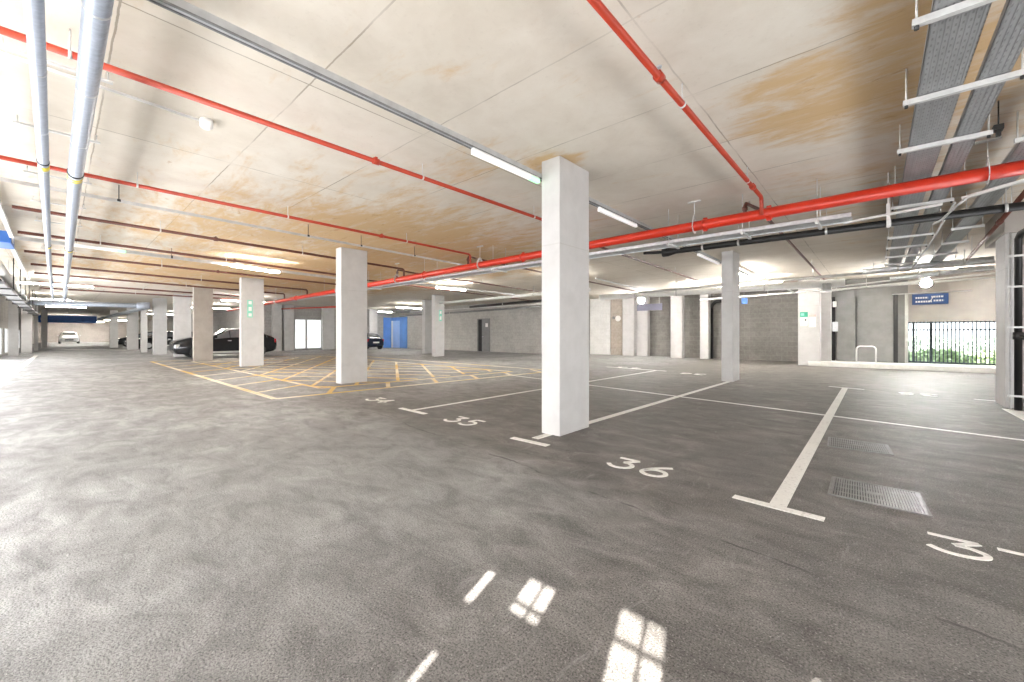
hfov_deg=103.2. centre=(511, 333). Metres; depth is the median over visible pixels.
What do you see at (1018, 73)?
bracket
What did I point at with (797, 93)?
ceiling
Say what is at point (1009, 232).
conduit
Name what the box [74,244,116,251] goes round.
diffuser
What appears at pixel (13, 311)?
concrete column
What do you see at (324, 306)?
pipe
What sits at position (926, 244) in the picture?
bracket
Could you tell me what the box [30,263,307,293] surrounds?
pipe
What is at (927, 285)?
light
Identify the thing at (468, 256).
pipe
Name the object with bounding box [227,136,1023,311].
pipe
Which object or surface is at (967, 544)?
bay number
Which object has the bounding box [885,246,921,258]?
bracket
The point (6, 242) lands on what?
junction box
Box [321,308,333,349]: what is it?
concrete column
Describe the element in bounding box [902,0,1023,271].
cable tray
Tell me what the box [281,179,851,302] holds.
cable tray
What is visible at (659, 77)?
pipe
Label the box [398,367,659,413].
bay line
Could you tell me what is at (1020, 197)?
pipe
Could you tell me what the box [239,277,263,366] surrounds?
concrete column
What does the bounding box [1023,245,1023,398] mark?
wall
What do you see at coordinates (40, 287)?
pipe
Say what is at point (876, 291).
wall strip
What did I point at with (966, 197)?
pipe
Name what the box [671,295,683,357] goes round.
concrete column
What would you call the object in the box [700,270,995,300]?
conduit
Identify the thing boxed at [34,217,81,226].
bracket
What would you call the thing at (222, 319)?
wall
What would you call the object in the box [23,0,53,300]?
insulated pipe
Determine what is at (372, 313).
concrete column
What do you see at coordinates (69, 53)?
pipe
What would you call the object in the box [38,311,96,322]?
sign
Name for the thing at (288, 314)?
concrete column
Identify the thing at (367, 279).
pipe
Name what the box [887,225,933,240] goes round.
bracket
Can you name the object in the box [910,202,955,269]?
conduit
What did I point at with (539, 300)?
pipe
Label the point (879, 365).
curb
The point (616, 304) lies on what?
concrete column
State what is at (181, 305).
concrete column
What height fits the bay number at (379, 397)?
0.004 m
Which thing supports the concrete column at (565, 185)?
on the floor
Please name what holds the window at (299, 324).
in the wall at (314, 313)
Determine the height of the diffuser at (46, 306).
0.042 m
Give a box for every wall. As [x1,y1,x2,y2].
[0,295,33,355]
[38,320,139,341]
[147,307,238,332]
[264,304,390,350]
[391,301,541,353]
[589,299,589,353]
[650,289,797,360]
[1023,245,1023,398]
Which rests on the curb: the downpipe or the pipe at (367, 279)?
the downpipe
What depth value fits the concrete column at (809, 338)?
16.05 m
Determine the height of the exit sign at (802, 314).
0.199 m
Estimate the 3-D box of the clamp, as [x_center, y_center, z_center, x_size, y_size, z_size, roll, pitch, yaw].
[4.548,-2.015,3.799,0.065,0.330,0.090,0,0,42]
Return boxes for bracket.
[0,36,112,84]
[13,115,99,143]
[23,166,91,184]
[30,196,85,209]
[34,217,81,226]
[884,255,917,266]
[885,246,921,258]
[886,236,927,250]
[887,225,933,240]
[891,188,953,210]
[897,114,992,155]
[903,47,1023,108]
[912,0,996,30]
[933,246,957,255]
[941,234,968,244]
[951,217,984,230]
[966,192,1002,208]
[1014,111,1023,143]
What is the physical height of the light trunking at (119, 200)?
0.255 m
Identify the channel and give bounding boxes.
[843,172,942,227]
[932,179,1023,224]
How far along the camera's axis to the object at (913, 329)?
14.39 m
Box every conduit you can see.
[0,51,213,130]
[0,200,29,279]
[399,305,541,316]
[412,303,541,311]
[595,278,647,290]
[640,255,995,293]
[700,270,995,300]
[820,270,995,292]
[832,268,995,287]
[892,290,971,294]
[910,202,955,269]
[1009,232,1010,408]
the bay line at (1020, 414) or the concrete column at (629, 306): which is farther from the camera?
the concrete column at (629, 306)
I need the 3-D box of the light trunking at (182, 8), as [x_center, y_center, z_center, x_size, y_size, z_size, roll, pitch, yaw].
[2.633,-2.037,7.714,0.090,0.286,19.001,0,0,42]
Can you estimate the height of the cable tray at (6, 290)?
0.908 m
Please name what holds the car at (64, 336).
on the floor
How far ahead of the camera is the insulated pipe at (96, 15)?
2.91 m
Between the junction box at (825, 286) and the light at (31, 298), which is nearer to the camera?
the junction box at (825, 286)
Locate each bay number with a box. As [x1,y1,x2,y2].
[365,397,394,402]
[444,416,485,424]
[607,457,672,476]
[898,392,936,396]
[926,532,1023,560]
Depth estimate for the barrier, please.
15.17 m
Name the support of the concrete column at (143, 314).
on the floor
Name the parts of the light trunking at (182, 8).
batten light, batten light, batten light, batten light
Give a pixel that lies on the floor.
(159, 523)
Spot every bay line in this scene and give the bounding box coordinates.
[0,355,37,387]
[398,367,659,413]
[506,374,1023,440]
[510,381,728,446]
[732,386,863,521]
[1003,409,1023,419]
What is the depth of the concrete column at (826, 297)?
16.11 m
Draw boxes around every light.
[18,281,63,285]
[31,298,69,300]
[46,305,85,307]
[69,284,92,287]
[74,243,125,252]
[638,298,644,303]
[919,279,931,287]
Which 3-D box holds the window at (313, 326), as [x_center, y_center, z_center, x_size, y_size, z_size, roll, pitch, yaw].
[-15.690,0.000,32.174,0.070,2.320,1.158,0,0,42]
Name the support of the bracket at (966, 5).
hanging from the ceiling
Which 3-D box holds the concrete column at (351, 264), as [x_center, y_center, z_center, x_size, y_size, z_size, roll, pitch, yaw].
[-4.141,-0.464,10.501,0.290,3.428,0.700,0,0,42]
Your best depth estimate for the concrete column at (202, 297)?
19.02 m
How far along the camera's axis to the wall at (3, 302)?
24.77 m
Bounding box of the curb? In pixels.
[808,361,995,373]
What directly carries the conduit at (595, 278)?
hanging from the ceiling
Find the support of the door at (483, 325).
in the wall at (513, 330)
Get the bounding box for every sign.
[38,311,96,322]
[247,300,252,317]
[439,310,441,320]
[612,316,620,320]
[637,303,661,310]
[741,298,746,303]
[800,312,807,316]
[800,318,806,325]
[809,315,815,326]
[912,293,948,304]
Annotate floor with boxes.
[0,342,1023,681]
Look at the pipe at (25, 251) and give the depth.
12.00 m
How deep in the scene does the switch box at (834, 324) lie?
15.80 m
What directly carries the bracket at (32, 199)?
hanging from the ceiling
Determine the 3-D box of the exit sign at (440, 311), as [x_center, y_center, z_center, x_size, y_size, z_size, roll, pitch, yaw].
[-4.006,-1.038,22.765,0.026,0.617,0.196,0,0,42]
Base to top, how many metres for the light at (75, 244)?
0.076 m
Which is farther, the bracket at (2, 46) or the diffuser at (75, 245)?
the diffuser at (75, 245)
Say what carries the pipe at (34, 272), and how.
hanging from the ceiling
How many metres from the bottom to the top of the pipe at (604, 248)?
0.440 m
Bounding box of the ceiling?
[0,0,1023,320]
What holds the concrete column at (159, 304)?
on the floor
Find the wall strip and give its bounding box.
[832,276,907,362]
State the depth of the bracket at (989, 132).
4.01 m
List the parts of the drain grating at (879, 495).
lifting plate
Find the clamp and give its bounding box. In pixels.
[992,100,1003,136]
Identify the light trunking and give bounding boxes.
[0,177,484,268]
[14,235,335,278]
[147,0,757,280]
[415,283,514,294]
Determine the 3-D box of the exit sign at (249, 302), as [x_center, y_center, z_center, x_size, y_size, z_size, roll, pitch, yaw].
[-10.164,-0.980,15.752,0.026,0.679,0.182,0,0,42]
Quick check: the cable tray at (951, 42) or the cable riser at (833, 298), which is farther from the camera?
the cable riser at (833, 298)
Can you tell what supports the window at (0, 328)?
in the wall at (3, 302)
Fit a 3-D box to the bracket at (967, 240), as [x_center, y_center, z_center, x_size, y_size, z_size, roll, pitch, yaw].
[9.182,-2.025,8.421,0.400,0.310,0.041,0,0,42]
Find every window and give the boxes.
[0,328,1,354]
[3,328,7,353]
[294,319,305,348]
[306,319,320,348]
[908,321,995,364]
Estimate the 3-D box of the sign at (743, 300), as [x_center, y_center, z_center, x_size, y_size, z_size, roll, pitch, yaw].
[10.412,-1.763,18.187,0.239,0.835,0.020,0,0,42]
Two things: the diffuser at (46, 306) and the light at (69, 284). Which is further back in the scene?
the diffuser at (46, 306)
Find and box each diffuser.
[46,306,85,307]
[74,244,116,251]
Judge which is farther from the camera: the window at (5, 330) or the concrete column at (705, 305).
the window at (5, 330)
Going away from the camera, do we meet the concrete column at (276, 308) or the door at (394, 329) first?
the concrete column at (276, 308)
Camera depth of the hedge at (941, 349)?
18.49 m
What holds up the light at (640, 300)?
hanging from the ceiling
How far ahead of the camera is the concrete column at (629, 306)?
23.18 m
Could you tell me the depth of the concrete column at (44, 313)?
36.07 m
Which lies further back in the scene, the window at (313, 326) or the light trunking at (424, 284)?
the window at (313, 326)
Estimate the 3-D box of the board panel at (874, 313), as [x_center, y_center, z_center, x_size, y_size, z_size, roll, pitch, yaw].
[13.955,-0.195,15.625,1.030,2.550,0.100,0,0,42]
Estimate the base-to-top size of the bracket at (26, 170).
0.084 m
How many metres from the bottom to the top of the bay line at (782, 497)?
0.005 m
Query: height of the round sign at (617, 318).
0.340 m
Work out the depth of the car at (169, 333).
33.62 m
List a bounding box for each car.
[57,331,80,343]
[118,331,152,346]
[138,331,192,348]
[169,328,276,356]
[367,333,383,348]
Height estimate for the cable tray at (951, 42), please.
0.053 m
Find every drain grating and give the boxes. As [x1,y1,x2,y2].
[827,437,893,455]
[828,476,932,516]
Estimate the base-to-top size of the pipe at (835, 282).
0.579 m
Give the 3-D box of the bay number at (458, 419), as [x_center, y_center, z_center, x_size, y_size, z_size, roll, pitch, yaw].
[-0.703,1.248,5.840,0.596,0.004,0.380,0,0,42]
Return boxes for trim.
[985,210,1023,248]
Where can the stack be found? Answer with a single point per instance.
(1018, 334)
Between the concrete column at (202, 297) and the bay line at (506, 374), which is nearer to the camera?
the bay line at (506, 374)
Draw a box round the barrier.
[856,345,876,362]
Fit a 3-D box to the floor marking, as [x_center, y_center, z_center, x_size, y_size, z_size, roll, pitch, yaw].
[-7.386,1.248,16.078,16.440,0.004,8.640,0,0,42]
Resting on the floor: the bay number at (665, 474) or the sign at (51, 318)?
the bay number at (665, 474)
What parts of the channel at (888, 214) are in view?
drop rod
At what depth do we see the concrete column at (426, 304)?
25.89 m
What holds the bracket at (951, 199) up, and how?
hanging from the ceiling
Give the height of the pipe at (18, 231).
0.440 m
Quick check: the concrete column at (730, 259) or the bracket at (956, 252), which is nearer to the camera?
the bracket at (956, 252)
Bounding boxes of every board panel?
[836,297,855,360]
[857,295,892,362]
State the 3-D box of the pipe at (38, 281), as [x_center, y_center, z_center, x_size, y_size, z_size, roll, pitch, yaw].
[-15.979,-1.960,19.030,0.087,0.440,8.175,0,0,33]
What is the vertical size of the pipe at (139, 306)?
0.470 m
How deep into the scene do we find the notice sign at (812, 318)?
15.97 m
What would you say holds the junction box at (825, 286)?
attached to the pipe at (835, 282)
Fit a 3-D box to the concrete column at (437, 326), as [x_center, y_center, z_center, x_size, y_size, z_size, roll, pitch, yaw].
[-4.158,-0.464,22.843,0.300,3.428,0.650,0,0,42]
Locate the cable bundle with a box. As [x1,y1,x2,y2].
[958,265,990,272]
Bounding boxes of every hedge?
[910,332,995,355]
[910,348,995,365]
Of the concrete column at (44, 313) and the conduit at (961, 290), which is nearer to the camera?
the conduit at (961, 290)
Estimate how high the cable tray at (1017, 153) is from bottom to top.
0.053 m
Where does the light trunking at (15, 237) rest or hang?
hanging from the ceiling
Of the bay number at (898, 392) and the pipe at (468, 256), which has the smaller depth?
the bay number at (898, 392)
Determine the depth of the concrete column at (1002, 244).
6.91 m
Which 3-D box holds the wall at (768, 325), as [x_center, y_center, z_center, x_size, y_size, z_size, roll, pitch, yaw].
[9.370,-0.465,22.125,11.403,3.430,0.250,0,0,42]
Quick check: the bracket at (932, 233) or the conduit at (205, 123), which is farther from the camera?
the bracket at (932, 233)
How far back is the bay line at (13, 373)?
13.14 m
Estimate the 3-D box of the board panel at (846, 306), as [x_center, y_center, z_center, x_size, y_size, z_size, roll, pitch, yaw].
[13.315,-0.195,16.200,0.600,2.550,0.100,0,0,42]
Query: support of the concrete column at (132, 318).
on the floor
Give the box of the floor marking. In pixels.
[151,355,541,398]
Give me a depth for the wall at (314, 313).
31.84 m
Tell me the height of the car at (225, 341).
1.594 m
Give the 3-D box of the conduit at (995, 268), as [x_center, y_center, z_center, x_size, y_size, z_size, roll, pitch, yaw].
[12.555,-1.891,12.919,3.847,0.578,0.055,0,0,42]
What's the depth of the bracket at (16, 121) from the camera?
4.21 m
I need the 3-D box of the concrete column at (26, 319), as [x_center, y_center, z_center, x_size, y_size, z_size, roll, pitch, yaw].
[-31.965,-0.464,26.740,0.300,3.428,0.463,0,0,42]
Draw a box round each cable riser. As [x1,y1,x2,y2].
[832,297,834,360]
[893,295,897,362]
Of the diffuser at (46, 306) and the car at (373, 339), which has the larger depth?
the car at (373, 339)
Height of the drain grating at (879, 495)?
0.010 m
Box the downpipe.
[905,293,907,362]
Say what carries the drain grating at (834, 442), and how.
on the floor
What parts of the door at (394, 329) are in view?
blue panel, frame, blue head panel, blue panel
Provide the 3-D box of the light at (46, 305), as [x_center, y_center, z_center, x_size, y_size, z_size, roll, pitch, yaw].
[-29.572,-1.817,26.937,0.120,0.076,1.800,0,0,42]
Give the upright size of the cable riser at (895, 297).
2.580 m
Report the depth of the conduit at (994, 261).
13.51 m
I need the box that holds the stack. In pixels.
[1007,228,1023,410]
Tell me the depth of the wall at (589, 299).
25.30 m
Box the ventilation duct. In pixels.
[0,260,28,301]
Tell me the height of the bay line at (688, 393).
0.005 m
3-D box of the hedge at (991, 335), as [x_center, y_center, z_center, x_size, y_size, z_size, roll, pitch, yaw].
[25.368,0.778,21.558,10.298,1.991,2.345,0,0,42]
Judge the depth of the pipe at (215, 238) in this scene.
8.04 m
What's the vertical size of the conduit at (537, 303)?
0.538 m
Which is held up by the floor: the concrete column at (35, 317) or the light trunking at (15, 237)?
the concrete column at (35, 317)
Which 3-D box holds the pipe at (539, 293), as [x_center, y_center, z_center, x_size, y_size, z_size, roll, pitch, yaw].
[-0.449,-1.922,19.480,9.607,0.516,0.154,0,0,42]
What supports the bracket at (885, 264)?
hanging from the ceiling
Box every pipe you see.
[0,26,541,220]
[0,155,470,264]
[12,205,404,275]
[15,300,149,320]
[17,230,335,274]
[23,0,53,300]
[24,250,335,284]
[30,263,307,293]
[34,272,284,297]
[38,281,238,296]
[40,287,238,299]
[63,0,113,301]
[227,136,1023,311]
[281,306,335,309]
[367,279,527,300]
[377,310,421,313]
[396,269,540,291]
[439,288,590,303]
[467,256,639,291]
[469,299,541,307]
[587,0,763,214]
[599,279,844,299]
[600,247,697,280]
[643,189,1023,256]
[711,299,721,358]
[742,202,825,279]
[862,249,994,273]
[890,265,994,280]
[965,186,1023,260]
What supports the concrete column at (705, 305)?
on the floor
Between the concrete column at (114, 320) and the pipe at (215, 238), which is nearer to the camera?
the pipe at (215, 238)
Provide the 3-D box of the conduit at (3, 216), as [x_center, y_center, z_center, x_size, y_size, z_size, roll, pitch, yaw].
[-9.317,-1.657,7.585,14.001,0.075,0.103,0,0,41]
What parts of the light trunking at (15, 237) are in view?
batten light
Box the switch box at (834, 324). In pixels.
[832,322,837,330]
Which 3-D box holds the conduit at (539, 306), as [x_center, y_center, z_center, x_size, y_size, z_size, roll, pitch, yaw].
[-3.210,-1.769,27.601,15.727,0.822,0.132,0,0,42]
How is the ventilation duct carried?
hanging from the ceiling
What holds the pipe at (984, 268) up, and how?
hanging from the ceiling
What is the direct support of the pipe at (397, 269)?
hanging from the ceiling
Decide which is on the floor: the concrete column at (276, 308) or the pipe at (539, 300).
the concrete column at (276, 308)
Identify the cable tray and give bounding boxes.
[0,258,38,315]
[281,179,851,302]
[888,0,991,272]
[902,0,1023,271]
[925,134,1023,269]
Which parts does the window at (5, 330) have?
pane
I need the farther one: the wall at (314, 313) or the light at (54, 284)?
the wall at (314, 313)
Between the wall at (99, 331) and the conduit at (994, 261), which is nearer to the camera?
the conduit at (994, 261)
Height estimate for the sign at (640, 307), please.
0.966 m
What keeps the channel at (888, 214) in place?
hanging from the ceiling
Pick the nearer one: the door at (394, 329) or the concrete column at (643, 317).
the concrete column at (643, 317)
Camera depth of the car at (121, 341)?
39.34 m
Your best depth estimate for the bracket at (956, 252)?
9.58 m
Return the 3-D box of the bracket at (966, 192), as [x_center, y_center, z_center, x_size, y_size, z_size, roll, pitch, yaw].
[7.112,-2.025,6.114,0.400,0.310,0.041,0,0,42]
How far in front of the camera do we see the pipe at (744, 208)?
8.73 m
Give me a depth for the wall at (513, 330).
28.57 m
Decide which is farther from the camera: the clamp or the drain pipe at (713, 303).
the drain pipe at (713, 303)
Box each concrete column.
[8,300,18,355]
[21,305,31,352]
[34,305,37,350]
[41,309,47,347]
[110,310,117,347]
[127,308,137,349]
[140,310,146,352]
[153,298,166,354]
[173,294,190,356]
[193,287,212,360]
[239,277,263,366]
[272,304,281,350]
[283,305,293,350]
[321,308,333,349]
[336,247,366,383]
[368,309,376,347]
[422,300,431,353]
[432,295,443,356]
[542,156,588,435]
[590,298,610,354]
[611,299,621,354]
[622,298,636,355]
[637,297,649,355]
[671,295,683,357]
[700,294,710,358]
[722,250,738,381]
[798,278,820,365]
[821,279,831,360]
[996,233,1016,407]
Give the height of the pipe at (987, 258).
0.444 m
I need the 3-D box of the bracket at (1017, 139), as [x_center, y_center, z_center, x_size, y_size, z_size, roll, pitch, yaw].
[5.088,-2.025,3.859,0.400,0.310,0.041,0,0,42]
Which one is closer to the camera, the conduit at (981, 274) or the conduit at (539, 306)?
the conduit at (981, 274)
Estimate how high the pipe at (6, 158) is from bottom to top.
0.440 m
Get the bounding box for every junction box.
[0,230,13,248]
[822,283,831,289]
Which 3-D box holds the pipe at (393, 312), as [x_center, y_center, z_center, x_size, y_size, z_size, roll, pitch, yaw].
[-19.740,-1.943,43.239,34.848,0.480,0.198,0,0,42]
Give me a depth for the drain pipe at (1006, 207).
6.32 m
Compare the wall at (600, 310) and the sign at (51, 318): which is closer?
the wall at (600, 310)
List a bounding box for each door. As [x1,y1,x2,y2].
[383,317,406,347]
[477,318,489,351]
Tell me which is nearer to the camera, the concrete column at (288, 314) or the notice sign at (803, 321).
the notice sign at (803, 321)
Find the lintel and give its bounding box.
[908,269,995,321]
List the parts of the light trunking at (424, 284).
batten light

